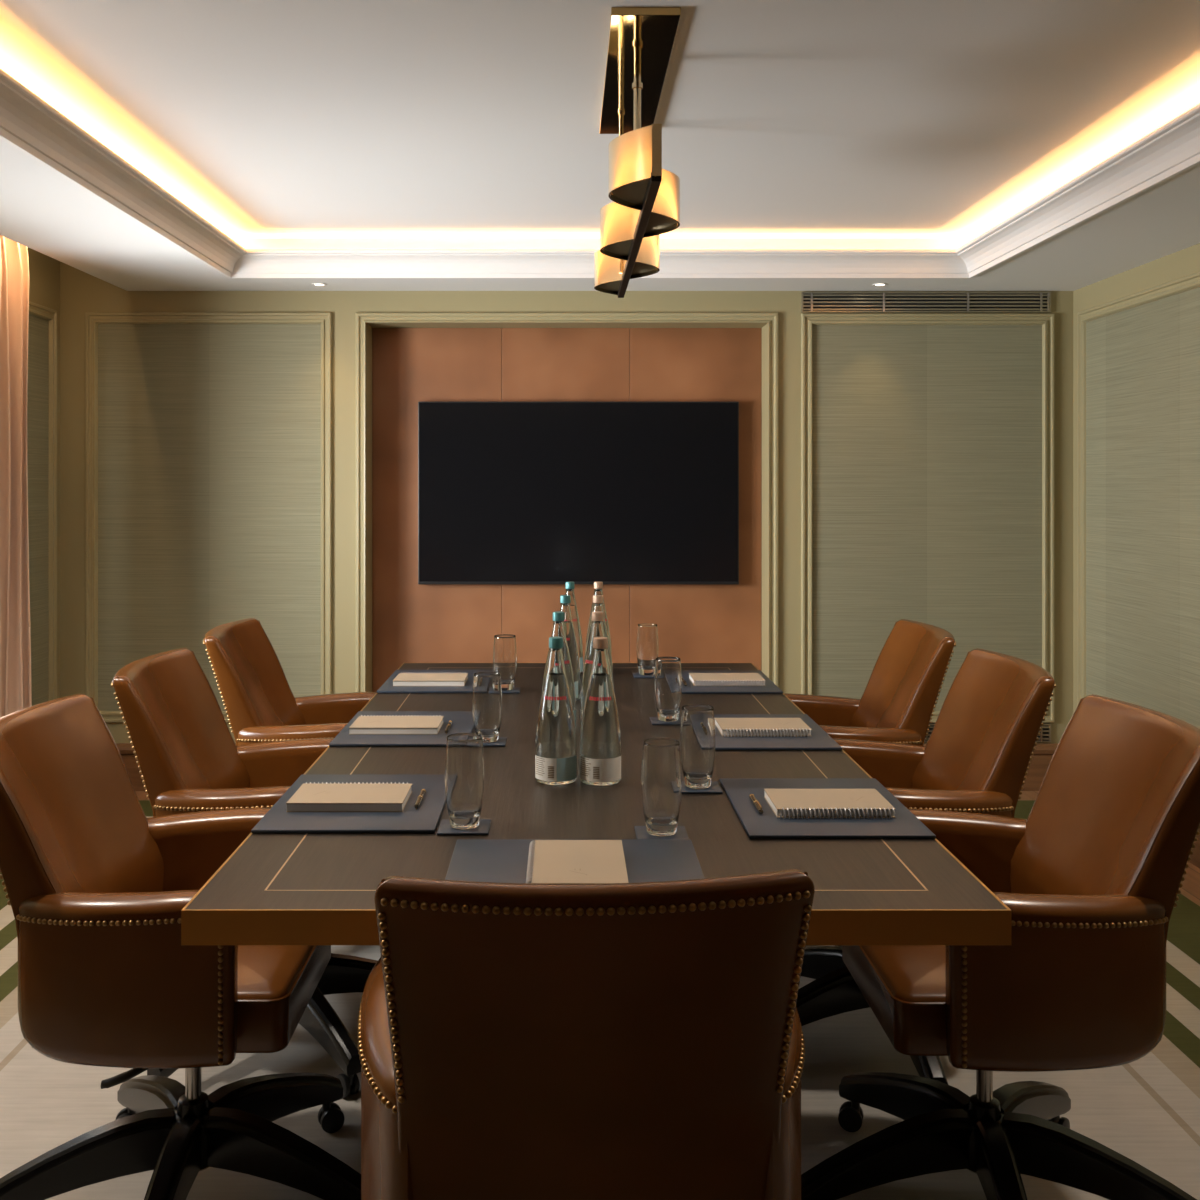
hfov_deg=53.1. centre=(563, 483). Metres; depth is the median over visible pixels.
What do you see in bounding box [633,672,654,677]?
coaster
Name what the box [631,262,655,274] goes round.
diffuser
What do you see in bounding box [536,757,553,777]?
print
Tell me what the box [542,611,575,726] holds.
water bottle
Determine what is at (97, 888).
leather chair
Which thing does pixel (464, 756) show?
water glass
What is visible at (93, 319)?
trim
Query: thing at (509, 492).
tv
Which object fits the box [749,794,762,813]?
pen
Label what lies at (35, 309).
trim
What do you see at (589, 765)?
print
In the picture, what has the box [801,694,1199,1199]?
leather chair
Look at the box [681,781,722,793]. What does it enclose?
coaster
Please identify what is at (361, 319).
trim
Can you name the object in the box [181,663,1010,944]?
conference table
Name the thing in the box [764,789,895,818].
notebook
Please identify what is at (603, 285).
diffuser
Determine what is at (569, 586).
water bottle
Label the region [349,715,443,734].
notebook
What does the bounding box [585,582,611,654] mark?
water bottle
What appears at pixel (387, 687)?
desk pad
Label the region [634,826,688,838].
coaster
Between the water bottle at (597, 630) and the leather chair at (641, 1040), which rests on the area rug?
the leather chair at (641, 1040)
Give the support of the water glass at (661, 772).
on the coaster at (641, 833)
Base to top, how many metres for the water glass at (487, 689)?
0.160 m
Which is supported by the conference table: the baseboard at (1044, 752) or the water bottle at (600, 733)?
the water bottle at (600, 733)
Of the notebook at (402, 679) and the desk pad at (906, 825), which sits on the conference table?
the desk pad at (906, 825)
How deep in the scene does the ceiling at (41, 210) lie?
4.74 m
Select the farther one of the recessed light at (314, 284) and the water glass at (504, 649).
the recessed light at (314, 284)
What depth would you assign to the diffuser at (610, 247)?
3.02 m
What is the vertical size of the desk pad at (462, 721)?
0.007 m
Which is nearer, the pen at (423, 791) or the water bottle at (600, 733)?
the pen at (423, 791)
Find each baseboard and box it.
[115,743,1058,790]
[1189,829,1199,868]
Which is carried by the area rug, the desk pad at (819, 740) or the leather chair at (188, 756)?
the leather chair at (188, 756)
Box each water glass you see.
[445,733,483,828]
[472,672,501,742]
[493,634,516,690]
[636,624,658,674]
[641,738,681,835]
[654,657,681,721]
[680,704,715,788]
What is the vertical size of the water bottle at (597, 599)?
0.298 m
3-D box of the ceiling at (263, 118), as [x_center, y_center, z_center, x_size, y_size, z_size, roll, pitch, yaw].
[0.013,-1.048,2.567,4.745,0.050,6.233,0,0,0]
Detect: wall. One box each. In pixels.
[27,247,59,705]
[60,262,1072,742]
[372,328,761,691]
[1073,243,1199,728]
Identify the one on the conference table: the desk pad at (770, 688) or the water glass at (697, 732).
the desk pad at (770, 688)
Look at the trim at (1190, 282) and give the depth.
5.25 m
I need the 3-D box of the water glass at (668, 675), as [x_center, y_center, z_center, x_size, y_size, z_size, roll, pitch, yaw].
[0.270,0.532,3.110,0.071,0.160,0.071,0,0,0]
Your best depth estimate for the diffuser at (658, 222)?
2.73 m
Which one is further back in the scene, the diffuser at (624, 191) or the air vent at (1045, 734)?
the air vent at (1045, 734)
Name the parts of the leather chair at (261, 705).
backrest, nailhead trim, arm, arm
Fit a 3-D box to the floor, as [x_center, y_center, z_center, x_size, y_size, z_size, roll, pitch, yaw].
[0.013,1.398,2.567,4.745,0.050,6.233,0,0,0]
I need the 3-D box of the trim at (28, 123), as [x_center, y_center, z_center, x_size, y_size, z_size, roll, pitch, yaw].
[0.150,-0.908,2.873,3.095,0.104,4.254,0,0,0]
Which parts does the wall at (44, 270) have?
grasscloth panel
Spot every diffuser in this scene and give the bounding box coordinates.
[598,280,620,291]
[603,240,631,255]
[612,179,648,204]
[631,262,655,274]
[645,212,675,232]
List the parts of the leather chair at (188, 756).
leg, backrest, nailhead trim, arm, arm, leg, leg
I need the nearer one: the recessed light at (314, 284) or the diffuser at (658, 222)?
the diffuser at (658, 222)
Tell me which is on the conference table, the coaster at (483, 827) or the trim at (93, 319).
the coaster at (483, 827)
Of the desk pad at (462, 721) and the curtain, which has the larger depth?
the curtain
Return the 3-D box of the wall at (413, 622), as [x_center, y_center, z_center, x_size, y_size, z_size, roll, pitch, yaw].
[0.013,0.142,5.619,1.803,1.729,0.129,0,0,0]
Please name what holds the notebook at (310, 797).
on the desk pad at (425, 819)
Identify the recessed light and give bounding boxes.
[312,283,326,285]
[873,283,886,285]
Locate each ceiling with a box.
[0,0,1199,237]
[0,100,1199,290]
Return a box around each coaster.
[437,819,490,834]
[483,737,506,745]
[502,687,520,692]
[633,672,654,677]
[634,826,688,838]
[650,717,680,724]
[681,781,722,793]
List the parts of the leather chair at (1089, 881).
leg, seat, leg, arm, leg, leg, arm, leg, backrest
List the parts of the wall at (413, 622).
leather panel, leather panel, leather panel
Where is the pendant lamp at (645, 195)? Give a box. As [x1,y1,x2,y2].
[594,7,680,297]
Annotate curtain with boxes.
[0,235,31,717]
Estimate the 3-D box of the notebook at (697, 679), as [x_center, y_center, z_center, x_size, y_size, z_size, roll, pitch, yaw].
[0.500,0.601,3.685,0.216,0.021,0.154,0,0,0]
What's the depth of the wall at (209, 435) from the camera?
5.38 m
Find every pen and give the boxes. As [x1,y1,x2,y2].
[414,789,425,809]
[445,721,452,733]
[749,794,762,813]
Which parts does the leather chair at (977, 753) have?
leg, leg, arm, leg, arm, nailhead trim, backrest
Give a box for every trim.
[0,69,1199,278]
[29,301,56,700]
[86,312,331,722]
[355,313,778,691]
[801,313,1053,722]
[1077,272,1199,705]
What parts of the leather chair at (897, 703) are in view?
arm, arm, backrest, nailhead trim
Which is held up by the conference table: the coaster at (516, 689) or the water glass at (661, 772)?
the coaster at (516, 689)
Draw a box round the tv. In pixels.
[418,402,738,583]
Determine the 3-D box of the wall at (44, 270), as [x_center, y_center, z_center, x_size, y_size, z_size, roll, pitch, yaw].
[-2.308,0.175,2.417,0.103,2.396,5.933,0,0,0]
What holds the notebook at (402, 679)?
on the desk pad at (387, 687)
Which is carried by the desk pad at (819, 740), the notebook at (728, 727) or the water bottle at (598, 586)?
the notebook at (728, 727)
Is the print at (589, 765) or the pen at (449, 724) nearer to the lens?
the print at (589, 765)
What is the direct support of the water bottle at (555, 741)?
on the conference table
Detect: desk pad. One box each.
[251,774,445,832]
[329,711,473,746]
[377,670,493,692]
[445,839,704,882]
[681,670,782,693]
[714,714,841,749]
[720,778,935,838]
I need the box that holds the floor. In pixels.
[135,791,1199,905]
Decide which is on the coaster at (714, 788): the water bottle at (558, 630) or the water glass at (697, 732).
the water glass at (697, 732)
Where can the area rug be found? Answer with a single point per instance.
(1146, 1110)
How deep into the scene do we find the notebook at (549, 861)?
1.88 m
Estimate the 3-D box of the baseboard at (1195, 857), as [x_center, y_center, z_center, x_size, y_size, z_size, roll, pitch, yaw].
[2.271,1.268,2.453,0.028,0.210,5.805,0,0,0]
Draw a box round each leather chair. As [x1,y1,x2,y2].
[0,694,360,1199]
[111,648,377,1097]
[203,618,376,744]
[357,869,814,1199]
[784,619,955,946]
[796,648,1056,1083]
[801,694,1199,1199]
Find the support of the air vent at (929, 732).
in the wall at (209, 435)
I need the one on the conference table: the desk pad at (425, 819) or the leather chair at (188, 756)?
the desk pad at (425, 819)
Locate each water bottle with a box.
[535,637,576,784]
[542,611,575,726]
[560,595,580,700]
[565,582,582,673]
[580,611,613,728]
[580,637,620,785]
[583,595,612,675]
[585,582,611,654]
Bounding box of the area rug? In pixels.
[0,800,1199,1199]
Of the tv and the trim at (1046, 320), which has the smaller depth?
the trim at (1046, 320)
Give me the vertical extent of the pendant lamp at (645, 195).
0.446 m
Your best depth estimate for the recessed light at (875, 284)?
5.20 m
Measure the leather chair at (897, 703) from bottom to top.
0.934 m
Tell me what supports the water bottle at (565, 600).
on the conference table
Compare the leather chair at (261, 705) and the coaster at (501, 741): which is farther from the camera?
the leather chair at (261, 705)
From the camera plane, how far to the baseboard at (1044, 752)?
5.37 m
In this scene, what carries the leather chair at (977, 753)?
on the area rug
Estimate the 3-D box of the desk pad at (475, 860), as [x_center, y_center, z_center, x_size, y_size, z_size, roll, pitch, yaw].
[0.017,0.613,1.901,0.402,0.007,0.318,0,0,0]
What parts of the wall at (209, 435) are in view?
grasscloth panel, grasscloth panel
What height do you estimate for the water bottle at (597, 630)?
0.298 m
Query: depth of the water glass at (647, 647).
3.83 m
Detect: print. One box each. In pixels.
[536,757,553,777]
[581,757,598,778]
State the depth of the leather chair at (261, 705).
3.65 m
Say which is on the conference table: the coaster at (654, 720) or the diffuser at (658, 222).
the coaster at (654, 720)
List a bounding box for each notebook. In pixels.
[286,782,411,811]
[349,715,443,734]
[393,672,467,685]
[526,840,628,883]
[689,673,765,686]
[715,718,811,736]
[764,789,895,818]
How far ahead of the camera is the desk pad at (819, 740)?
2.85 m
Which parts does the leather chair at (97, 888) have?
backrest, leg, height lever, arm, leg, leg, arm, leg, leg, seat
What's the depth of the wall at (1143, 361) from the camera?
4.71 m
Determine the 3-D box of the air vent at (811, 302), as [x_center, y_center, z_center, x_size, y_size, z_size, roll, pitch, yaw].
[1.623,-0.814,5.375,1.115,0.090,0.016,0,0,0]
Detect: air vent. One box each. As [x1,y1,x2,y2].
[801,292,1050,312]
[924,724,934,741]
[1036,724,1050,741]
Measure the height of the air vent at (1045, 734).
0.076 m

